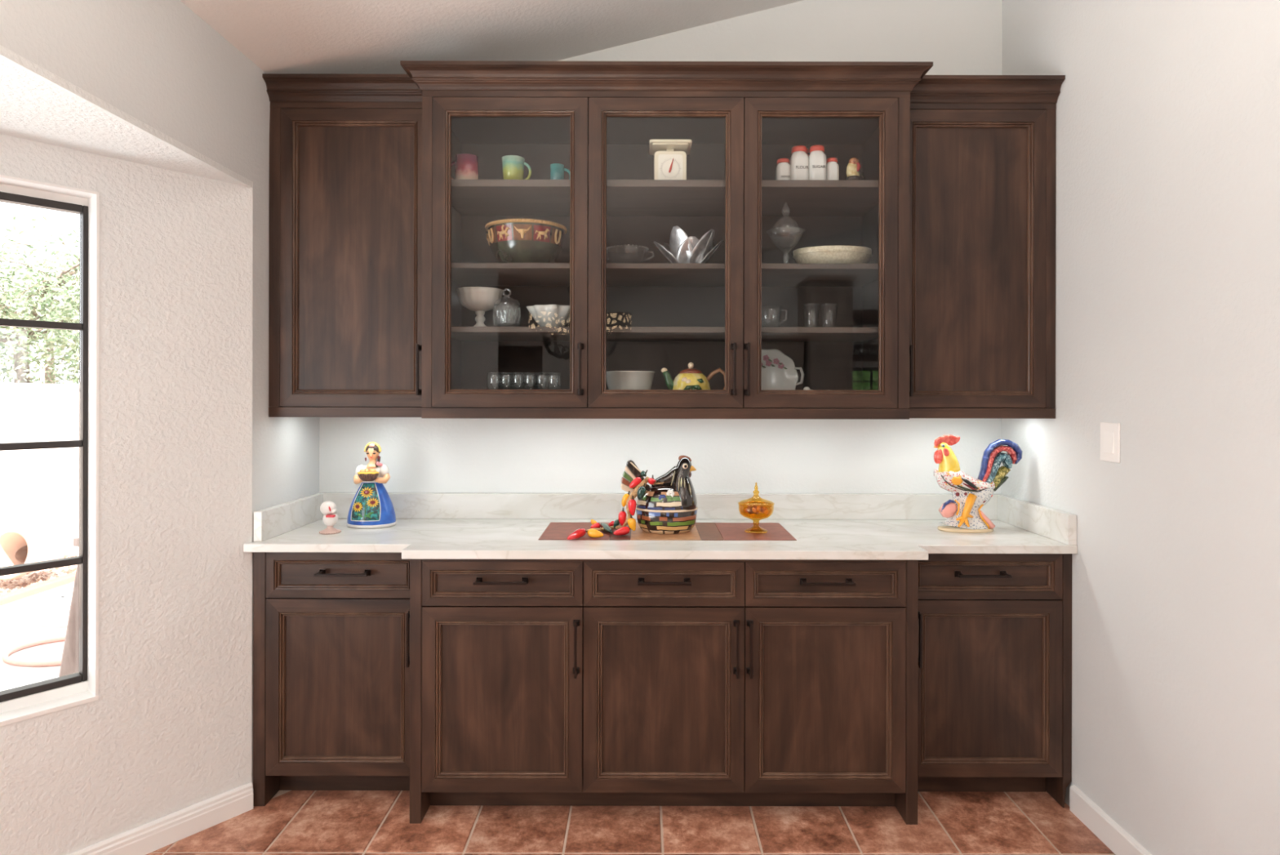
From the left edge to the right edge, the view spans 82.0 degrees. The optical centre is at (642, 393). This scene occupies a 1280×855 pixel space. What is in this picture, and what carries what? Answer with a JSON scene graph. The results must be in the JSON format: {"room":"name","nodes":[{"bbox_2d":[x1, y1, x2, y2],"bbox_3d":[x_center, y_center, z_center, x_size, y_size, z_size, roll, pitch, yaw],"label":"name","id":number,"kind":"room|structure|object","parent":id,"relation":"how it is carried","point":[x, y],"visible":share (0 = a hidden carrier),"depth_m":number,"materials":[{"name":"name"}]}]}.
{"room":"kitchen","nodes":[
{"label":"kitchen","id":0,"kind":"room"},
{"bbox_2d":[0,44,252,187],"bbox_3d":[-1.796,-0.763,0.522,0.894,0.100,4.045,0,0,0],"label":"ceiling","id":1,"kind":"structure","parent":0,"point":[37,104],"depth_m":1.96,"materials":[{"name":"paint"}]},
{"bbox_2d":[0,133,253,854],"bbox_3d":[-1.800,0.397,2.104,0.160,2.260,1.250,0,0,38],"label":"wall","id":2,"kind":"structure","parent":0,"point":[167,730],"depth_m":2.33,"materials":[{"name":"paint"}]},
{"bbox_2d":[0,183,97,725],"bbox_3d":[-1.886,0.155,1.960,0.124,1.512,0.696,0,0,38],"label":"window","id":3,"kind":"structure","parent":2,"relation":"in","point":[42,697],"depth_m":2.19,"materials":[{"name":"white paint"}]},
{"bbox_2d":[0,174,99,695],"bbox_3d":[-1.883,0.153,1.958,0.112,1.509,0.697,0,0,38],"label":"trim","id":4,"kind":"structure","parent":2,"relation":"attached to","point":[93,197],"depth_m":2.20,"materials":[{"name":"white paint"}]},
{"bbox_2d":[67,781,253,854],"bbox_3d":[-1.981,1.382,1.057,0.529,0.088,3.189,0,0,14],"label":"baseboard","id":5,"kind":"structure","parent":2,"relation":"attached to","point":[147,837],"depth_m":2.35,"materials":[{"name":"white paint"}]},
{"bbox_2d":[0,0,319,786],"bbox_3d":[-1.425,0.175,0.652,0.169,2.705,4.805,0,0,0],"label":"wall","id":6,"kind":"structure","parent":0,"point":[157,62],"depth_m":2.21,"materials":[{"name":"paint"}]},
{"bbox_2d":[179,0,803,74],"bbox_3d":[1.054,-1.994,-0.772,8.300,1.722,7.755,0,0,0],"label":"ceiling","id":7,"kind":"structure","parent":0,"point":[295,37],"depth_m":2.64,"materials":[{"name":"paint"}]},
{"bbox_2d":[145,790,1115,854],"bbox_3d":[0.997,1.482,-0.772,8.200,0.100,7.655,0,0,0],"label":"floor","id":8,"kind":"structure","parent":0,"point":[292,822],"depth_m":2.42,"materials":[{"name":"brown tile"}]},
{"bbox_2d":[253,551,409,805],"bbox_3d":[-1.063,0.986,2.778,0.570,0.884,0.546,0,0,0],"label":"base cabinet","id":9,"kind":"object","parent":8,"relation":"on","point":[331,629],"visible":0.81,"depth_m":2.56,"materials":[{"name":"brown wood"}]},
{"bbox_2d":[409,559,918,823],"bbox_3d":[0.071,0.988,2.728,1.690,0.884,0.646,0,0,0],"label":"base cabinet","id":10,"kind":"object","parent":8,"relation":"on","point":[533,682],"visible":0.98,"depth_m":2.46,"materials":[{"name":"brown wood"}]},
{"bbox_2d":[243,518,1077,559],"bbox_3d":[0.062,0.530,2.735,2.852,0.029,0.636,0,0,0],"label":"countertop","id":11,"kind":"structure","parent":10,"relation":"on","point":[415,538],"depth_m":2.54,"materials":[{"name":"white stone"}]},
{"bbox_2d":[253,493,323,541],"bbox_3d":[-1.330,0.460,2.787,0.030,0.104,0.474,0,0,1],"label":"side splash","id":12,"kind":"object","parent":11,"relation":"on","point":[271,522],"visible":0.89,"depth_m":2.73,"materials":[{"name":"white stone"}]},
{"bbox_2d":[319,500,341,534],"bbox_3d":[-1.154,0.454,2.720,0.078,0.118,0.076,0,0,0],"label":"ornament","id":13,"kind":"object","parent":11,"relation":"on","point":[328,508],"visible":1,"depth_m":2.70,"materials":[{"name":"beige ceramic"}]},
{"bbox_2d":[346,441,395,528],"bbox_3d":[-1.055,0.350,2.868,0.185,0.326,0.152,0,0,0],"label":"figurine","id":14,"kind":"object","parent":11,"relation":"on","point":[371,506],"visible":1,"depth_m":2.83,"materials":[{"name":"blue ceramic"}]},
{"bbox_2d":[357,468,378,480],"bbox_3d":[-1.050,0.310,2.818,0.086,0.047,0.053,0,0,0],"label":"basket","id":15,"kind":"object","parent":14,"relation":"on","point":[363,474],"depth_m":2.80,"materials":[{"name":"brown"}]},
{"bbox_2d":[537,522,796,540],"bbox_3d":[0.088,0.513,2.764,0.910,0.003,0.343,0,0,0],"label":"table runner","id":16,"kind":"object","parent":11,"relation":"on","point":[554,531],"visible":0.7,"depth_m":2.71,"materials":[{"name":"fabric"}]},
{"bbox_2d":[567,469,662,539],"bbox_3d":[-0.125,0.396,2.712,0.375,0.231,0.212,0,0,-22],"label":"garland","id":17,"kind":"object","parent":16,"relation":"on","point":[628,500],"visible":1,"depth_m":2.68,"materials":[{"name":"red"}]},
{"bbox_2d":[620,455,697,533],"bbox_3d":[0.063,0.371,2.751,0.289,0.283,0.178,0,0,-3],"label":"figurine","id":18,"kind":"object","parent":16,"relation":"on","point":[670,507],"visible":0.96,"depth_m":2.70,"materials":[{"name":"multicoloured"}]},
{"bbox_2d":[658,493,665,499],"bbox_3d":[0.074,0.379,2.679,0.030,0.027,0.008,0,0,0],"label":"flower","id":19,"kind":"object","parent":18,"relation":"on","point":[661,496],"depth_m":2.68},
{"bbox_2d":[635,509,697,533],"bbox_3d":[0.090,0.470,2.752,0.229,0.084,0.174,0,0,0],"label":"bowl","id":20,"kind":"object","parent":18,"relation":"attached to","point":[651,521],"depth_m":2.68,"materials":[{"name":"multicoloured ceramic"}]},
{"bbox_2d":[666,494,672,500],"bbox_3d":[0.097,0.382,2.679,0.030,0.027,0.008,0,0,0],"label":"flower","id":21,"kind":"object","parent":18,"relation":"on","point":[668,497],"depth_m":2.68,"materials":[{"name":"ceramic"}]},
{"bbox_2d":[666,489,674,497],"bbox_3d":[0.102,0.363,2.682,0.030,0.027,0.008,0,0,0],"label":"flower","id":22,"kind":"object","parent":18,"relation":"on","point":[669,493],"depth_m":2.68,"materials":[{"name":"white ceramic"}]},
{"bbox_2d":[737,491,774,533],"bbox_3d":[0.424,0.421,2.742,0.135,0.183,0.135,0,0,0],"label":"amber compote","id":23,"kind":"object","parent":16,"relation":"on","point":[755,509],"visible":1,"depth_m":2.73,"materials":[{"name":"orange glass"}]},
{"bbox_2d":[738,503,773,533],"bbox_3d":[0.424,0.461,2.742,0.131,0.103,0.131,0,0,0],"label":"bowl","id":24,"kind":"object","parent":23,"relation":"on","point":[755,509],"depth_m":2.73,"materials":[{"name":"orange glass"}]},
{"bbox_2d":[933,434,1022,533],"bbox_3d":[1.276,0.337,2.796,0.334,0.365,0.136,0,0,0],"label":"rooster figurine","id":25,"kind":"object","parent":11,"relation":"on","point":[962,513],"visible":1,"depth_m":2.77,"materials":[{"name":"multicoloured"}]},
{"bbox_2d":[997,494,1076,544],"bbox_3d":[1.473,0.466,2.772,0.030,0.104,0.503,0,0,0],"label":"side splash","id":26,"kind":"object","parent":11,"relation":"on","point":[1060,526],"visible":1,"depth_m":2.71,"materials":[{"name":"white stone"}]},
{"bbox_2d":[917,553,1071,807],"bbox_3d":[1.204,0.990,2.778,0.567,0.884,0.546,0,0,0],"label":"base cabinet","id":27,"kind":"object","parent":8,"relation":"on","point":[994,679],"visible":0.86,"depth_m":2.56,"materials":[{"name":"brown wood"}]},
{"bbox_2d":[319,0,1002,493],"bbox_3d":[0.060,-0.195,3.115,3.120,3.450,0.120,0,0,0],"label":"wall","id":28,"kind":"structure","parent":0,"point":[959,37],"depth_m":3.06,"materials":[{"name":"paint"}]},
{"bbox_2d":[262,73,422,417],"bbox_3d":[-1.055,-0.521,2.822,0.580,1.211,0.457,0,0,0],"label":"upper cabinet","id":29,"kind":"object","parent":28,"relation":"attached to","point":[345,329],"visible":0.79,"depth_m":2.67,"materials":[{"name":"brown wood"}]},
{"bbox_2d":[319,492,1003,519],"bbox_3d":[0.075,0.463,3.038,2.826,0.104,0.029,0,0,0],"label":"backsplash","id":30,"kind":"structure","parent":28,"relation":"attached to","point":[406,504],"depth_m":3.02,"materials":[{"name":"white stone"}]},
{"bbox_2d":[400,61,933,418],"bbox_3d":[0.081,-0.519,2.771,1.803,1.211,0.560,0,0,0],"label":"upper cabinet","id":31,"kind":"object","parent":28,"relation":"attached to","point":[598,120],"visible":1,"depth_m":2.60,"materials":[{"name":"brown wood"}]},
{"bbox_2d":[451,153,479,179],"bbox_3d":[-0.650,-0.812,2.696,0.102,0.108,0.088,0,0,-36],"label":"mug","id":32,"kind":"object","parent":31,"relation":"on","point":[466,166],"visible":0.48,"depth_m":2.66,"materials":[{"name":"ceramic"}]},
{"bbox_2d":[456,286,503,326],"bbox_3d":[-0.608,-0.314,2.760,0.178,0.151,0.176,0,0,0],"label":"pedestal bowl","id":33,"kind":"object","parent":31,"relation":"on","point":[480,300],"visible":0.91,"depth_m":2.71,"materials":[{"name":"white ceramic"}]},
{"bbox_2d":[493,289,520,326],"bbox_3d":[-0.497,-0.314,2.700,0.101,0.152,0.101,0,0,0],"label":"jar","id":34,"kind":"object","parent":31,"relation":"on","point":[498,304],"visible":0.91,"depth_m":2.70,"materials":[{"name":"clear glass"}]},
{"bbox_2d":[501,155,531,179],"bbox_3d":[-0.467,-0.808,2.686,0.097,0.100,0.084,0,0,37],"label":"mug","id":35,"kind":"object","parent":31,"relation":"on","point":[513,166],"visible":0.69,"depth_m":2.66,"materials":[{"name":"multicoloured ceramic"}]},
{"bbox_2d":[484,217,567,262],"bbox_3d":[-0.440,-0.546,2.790,0.308,0.167,0.307,0,0,0],"label":"bowl","id":36,"kind":"object","parent":31,"relation":"on","point":[516,240],"visible":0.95,"depth_m":2.68,"materials":[{"name":"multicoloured ceramic"}]},
{"bbox_2d":[526,304,569,326],"bbox_3d":[-0.336,-0.281,2.760,0.192,0.086,0.194,0,0,0],"label":"dish","id":37,"kind":"object","parent":31,"relation":"on","point":[544,315],"visible":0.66,"depth_m":2.70,"materials":[{"name":"white ceramic"}]},
{"bbox_2d":[550,163,569,179],"bbox_3d":[-0.301,-0.800,2.720,0.082,0.085,0.054,0,0,0],"label":"mug","id":38,"kind":"object","parent":31,"relation":"on","point":[557,170],"visible":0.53,"depth_m":2.70,"materials":[{"name":"teal ceramic"}]},
{"bbox_2d":[606,370,654,389],"bbox_3d":[-0.048,-0.019,2.740,0.194,0.129,0.194,0,0,0],"label":"mixing bowl","id":39,"kind":"object","parent":31,"relation":"on","point":[615,380],"visible":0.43,"depth_m":2.66,"materials":[{"name":"white ceramic"}]},
{"bbox_2d":[606,244,654,262],"bbox_3d":[-0.055,-0.501,2.730,0.159,0.078,0.159,0,0,42],"label":"bowl","id":40,"kind":"object","parent":31,"relation":"on","point":[609,251],"visible":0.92,"depth_m":2.74,"materials":[{"name":"clear glass"}]},
{"bbox_2d":[451,326,878,341],"bbox_3d":[0.081,-0.227,2.818,1.651,0.020,0.433,0,0,0],"label":"shelf","id":41,"kind":"object","parent":31,"relation":"attached to","point":[458,333],"depth_m":2.67,"materials":[{"name":"brown wood"}]},
{"bbox_2d":[451,262,878,286],"bbox_3d":[0.081,-0.452,2.818,1.651,0.019,0.433,0,0,0],"label":"shelf","id":42,"kind":"object","parent":31,"relation":"attached to","point":[463,274],"depth_m":2.74,"materials":[{"name":"brown wood"}]},
{"bbox_2d":[451,179,879,216],"bbox_3d":[0.082,-0.744,2.818,1.651,0.025,0.433,0,0,0],"label":"shelf","id":43,"kind":"object","parent":31,"relation":"attached to","point":[469,197],"depth_m":2.75,"materials":[{"name":"brown wood"}]},
{"bbox_2d":[648,139,692,179],"bbox_3d":[0.102,-0.836,2.720,0.154,0.158,0.150,0,0,0],"label":"kitchen scale","id":44,"kind":"object","parent":31,"relation":"on","point":[669,155],"visible":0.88,"depth_m":2.68,"materials":[{"name":"beige metal"}]},
{"bbox_2d":[648,139,692,155],"bbox_3d":[0.102,-0.907,2.720,0.154,0.015,0.150,0,0,0],"label":"tray","id":45,"kind":"object","parent":44,"relation":"on","point":[655,145],"depth_m":2.68,"materials":[{"name":"beige metal"}]},
{"bbox_2d":[653,226,723,262],"bbox_3d":[0.173,-0.540,2.793,0.265,0.156,0.193,0,0,0],"label":"bowl","id":46,"kind":"object","parent":31,"relation":"on","point":[682,248],"visible":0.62,"depth_m":2.73,"materials":[{"name":"silver metal"}]},
{"bbox_2d":[661,361,724,389],"bbox_3d":[0.190,-0.035,2.685,0.173,0.162,0.186,0,0,45],"label":"teapot","id":47,"kind":"object","parent":31,"relation":"in","point":[691,378],"visible":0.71,"depth_m":2.65,"materials":[{"name":"yellow ceramic"}]},
{"bbox_2d":[672,373,710,389],"bbox_3d":[0.177,-0.015,2.690,0.148,0.123,0.148,0,0,0],"label":"pot","id":48,"kind":"object","parent":47,"relation":"attached to","point":[682,380],"depth_m":2.64,"materials":[{"name":"yellow ceramic"}]},
{"bbox_2d":[742,348,804,390],"bbox_3d":[0.492,-0.065,2.858,0.273,0.219,0.041,0,0,0],"label":"floral plate","id":49,"kind":"object","parent":31,"relation":"in","point":[779,371],"visible":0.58,"depth_m":2.87,"materials":[{"name":"grey ceramic"}]},
{"bbox_2d":[775,158,790,180],"bbox_3d":[0.519,-0.809,2.714,0.053,0.106,0.054,0,0,0],"label":"canister","id":50,"kind":"object","parent":31,"relation":"on","point":[782,170],"visible":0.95,"depth_m":2.69,"materials":[{"name":"white glass"}]},
{"bbox_2d":[765,207,805,258],"bbox_3d":[0.528,-0.582,2.710,0.149,0.242,0.149,0,0,0],"label":"lidded compote","id":51,"kind":"object","parent":31,"relation":"on","point":[802,233],"visible":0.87,"depth_m":2.72,"materials":[{"name":"clear glass"}]},
{"bbox_2d":[765,229,805,258],"bbox_3d":[0.528,-0.530,2.710,0.149,0.137,0.149,0,0,0],"label":"bowl","id":52,"kind":"object","parent":51,"relation":"on","point":[803,233],"depth_m":2.72,"materials":[{"name":"clear glass"}]},
{"bbox_2d":[789,145,808,180],"bbox_3d":[0.575,-0.829,2.699,0.064,0.146,0.065,0,0,0],"label":"canister","id":53,"kind":"object","parent":31,"relation":"on","point":[799,159],"visible":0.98,"depth_m":2.67,"materials":[{"name":"white glass"}]},
{"bbox_2d":[803,303,819,327],"bbox_3d":[0.622,-0.283,2.710,0.062,0.093,0.061,0,0,0],"label":"tumbler","id":54,"kind":"object","parent":31,"relation":"on","point":[811,304],"visible":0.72,"depth_m":2.71,"materials":[{"name":"clear glass"}]},
{"bbox_2d":[803,386,830,390],"bbox_3d":[0.656,0.011,2.720,0.158,0.073,0.116,0,0,0],"label":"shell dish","id":55,"kind":"object","parent":31,"relation":"on","point":[804,388],"visible":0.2,"depth_m":2.70,"materials":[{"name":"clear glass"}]},
{"bbox_2d":[808,145,826,180],"bbox_3d":[0.637,-0.829,2.689,0.062,0.145,0.063,0,0,0],"label":"canister","id":56,"kind":"object","parent":31,"relation":"on","point":[817,157],"visible":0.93,"depth_m":2.66,"materials":[{"name":"white glass"}]},
{"bbox_2d":[820,303,837,324],"bbox_3d":[0.687,-0.282,2.710,0.062,0.093,0.061,0,0,0],"label":"tumbler","id":57,"kind":"object","parent":31,"relation":"on","point":[828,304],"visible":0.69,"depth_m":2.71,"materials":[{"name":"clear glass"}]},
{"bbox_2d":[792,244,872,263],"bbox_3d":[0.707,-0.497,2.740,0.294,0.072,0.202,0,0,0],"label":"oval dish","id":58,"kind":"object","parent":31,"relation":"on","point":[837,254],"visible":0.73,"depth_m":2.66,"materials":[{"name":"white ceramic"}]},
{"bbox_2d":[826,157,839,180],"bbox_3d":[0.696,-0.808,2.700,0.045,0.105,0.045,0,0,0],"label":"canister","id":59,"kind":"object","parent":31,"relation":"on","point":[833,167],"visible":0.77,"depth_m":2.68,"materials":[{"name":"white glass"}]},
{"bbox_2d":[845,157,864,180],"bbox_3d":[0.770,-0.809,2.689,0.064,0.106,0.062,0,0,40],"label":"bird figurine","id":60,"kind":"object","parent":31,"relation":"on","point":[853,172],"visible":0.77,"depth_m":2.67,"materials":[{"name":"yellow ceramic"}]},
{"bbox_2d":[1000,0,1279,854],"bbox_3d":[1.560,-0.187,1.802,0.140,3.440,2.505,0,0,0],"label":"wall","id":61,"kind":"structure","parent":0,"point":[1167,112],"depth_m":2.08,"materials":[{"name":"paint"}]},
{"bbox_2d":[909,75,1065,418],"bbox_3d":[1.208,-0.517,2.822,0.561,1.211,0.457,0,0,0],"label":"upper cabinet","id":62,"kind":"object","parent":61,"relation":"attached to","point":[982,228],"visible":0.7,"depth_m":2.67,"materials":[{"name":"brown wood"}]},
{"bbox_2d":[1100,422,1119,462],"bbox_3d":[1.484,0.153,2.340,0.010,0.125,0.096,0,0,0],"label":"light switch","id":63,"kind":"object","parent":61,"relation":"attached to","point":[1109,431],"visible":1,"depth_m":2.33,"materials":[{"name":"white plastic"}]},
{"bbox_2d":[1070,784,1151,854],"bbox_3d":[1.480,1.389,1.542,0.015,0.088,1.985,0,0,0],"label":"baseboard","id":64,"kind":"structure","parent":61,"relation":"attached to","point":[1107,829],"depth_m":2.35,"materials":[{"name":"white paint"}]},
{"label":"outside","id":65,"kind":"structure","parent":0,"visible":0},
{"bbox_2d":[0,551,79,593],"bbox_3d":[-10.183,1.486,6.000,11.640,0.090,24.000,0,0,0],"label":"ground","id":66,"kind":"structure","parent":65,"point":[48,575],"depth_m":5.68,"materials":[{"name":"soil"}]},
{"bbox_2d":[0,571,75,605],"bbox_3d":[-4.408,1.421,3.000,0.090,0.060,18.000,0,0,0],"label":"edging","id":67,"kind":"object","parent":66,"relation":"on","point":[7,597],"visible":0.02,"depth_m":5.31,"materials":[{"name":"white concrete"}]},
{"bbox_2d":[0,382,79,555],"bbox_3d":[-5.291,0.680,3.000,0.220,1.540,18.000,0,0,0],"label":"wall","id":68,"kind":"structure","parent":66,"relation":"on","point":[39,488],"depth_m":6.37,"materials":[{"name":"white paint"}]},
{"bbox_2d":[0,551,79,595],"bbox_3d":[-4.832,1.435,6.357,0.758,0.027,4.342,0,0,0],"label":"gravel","id":69,"kind":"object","parent":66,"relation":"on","point":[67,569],"visible":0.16,"depth_m":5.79,"materials":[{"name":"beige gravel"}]},
{"bbox_2d":[0,528,65,579],"bbox_3d":[-4.678,1.186,5.603,0.374,0.375,0.431,0,0,0],"label":"terracotta pot","id":70,"kind":"object","parent":69,"relation":"on","point":[17,545],"visible":0.89,"depth_m":5.55,"materials":[{"name":"beige"}]},
{"bbox_2d":[0,251,79,383],"bbox_3d":[-10.552,-0.622,12.485,4.005,4.132,4.286,0,0,23],"label":"tree","id":71,"kind":"object","parent":66,"relation":"on","point":[33,296],"visible":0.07,"depth_m":12.58,"materials":[{"name":"green plant"}]},
{"bbox_2d":[0,212,79,383],"bbox_3d":[-6.631,-0.412,8.165,3.894,3.730,3.840,0,0,-44],"label":"tree","id":72,"kind":"object","parent":66,"relation":"on","point":[20,340],"visible":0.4,"depth_m":7.63,"materials":[{"name":"green plant"}]},
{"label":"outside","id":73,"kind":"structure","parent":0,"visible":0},
{"bbox_2d":[0,581,74,691],"bbox_3d":[0.817,1.502,3.000,10.360,0.100,18.000,0,0,0],"label":"ground","id":74,"kind":"structure","parent":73,"point":[11,676],"depth_m":4.22,"materials":[{"name":"concrete"}]},
{"bbox_2d":[2,635,65,666],"bbox_3d":[-2.982,1.430,4.168,1.091,0.026,0.473,0,0,-12],"label":"garden hose","id":75,"kind":"object","parent":74,"relation":"on","point":[6,658],"visible":0.46,"depth_m":3.96,"materials":[{"name":"brown"}]},
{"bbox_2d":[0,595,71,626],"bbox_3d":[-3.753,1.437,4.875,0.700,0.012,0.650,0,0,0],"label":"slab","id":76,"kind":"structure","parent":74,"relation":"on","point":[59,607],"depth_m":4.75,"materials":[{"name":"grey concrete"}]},
{"bbox_2d":[58,537,79,676],"bbox_3d":[-2.492,1.089,3.750,0.753,0.728,0.470,0,0,22],"label":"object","id":77,"kind":"object","parent":74,"relation":"on","point":[69,664],"visible":0.05,"depth_m":3.69,"materials":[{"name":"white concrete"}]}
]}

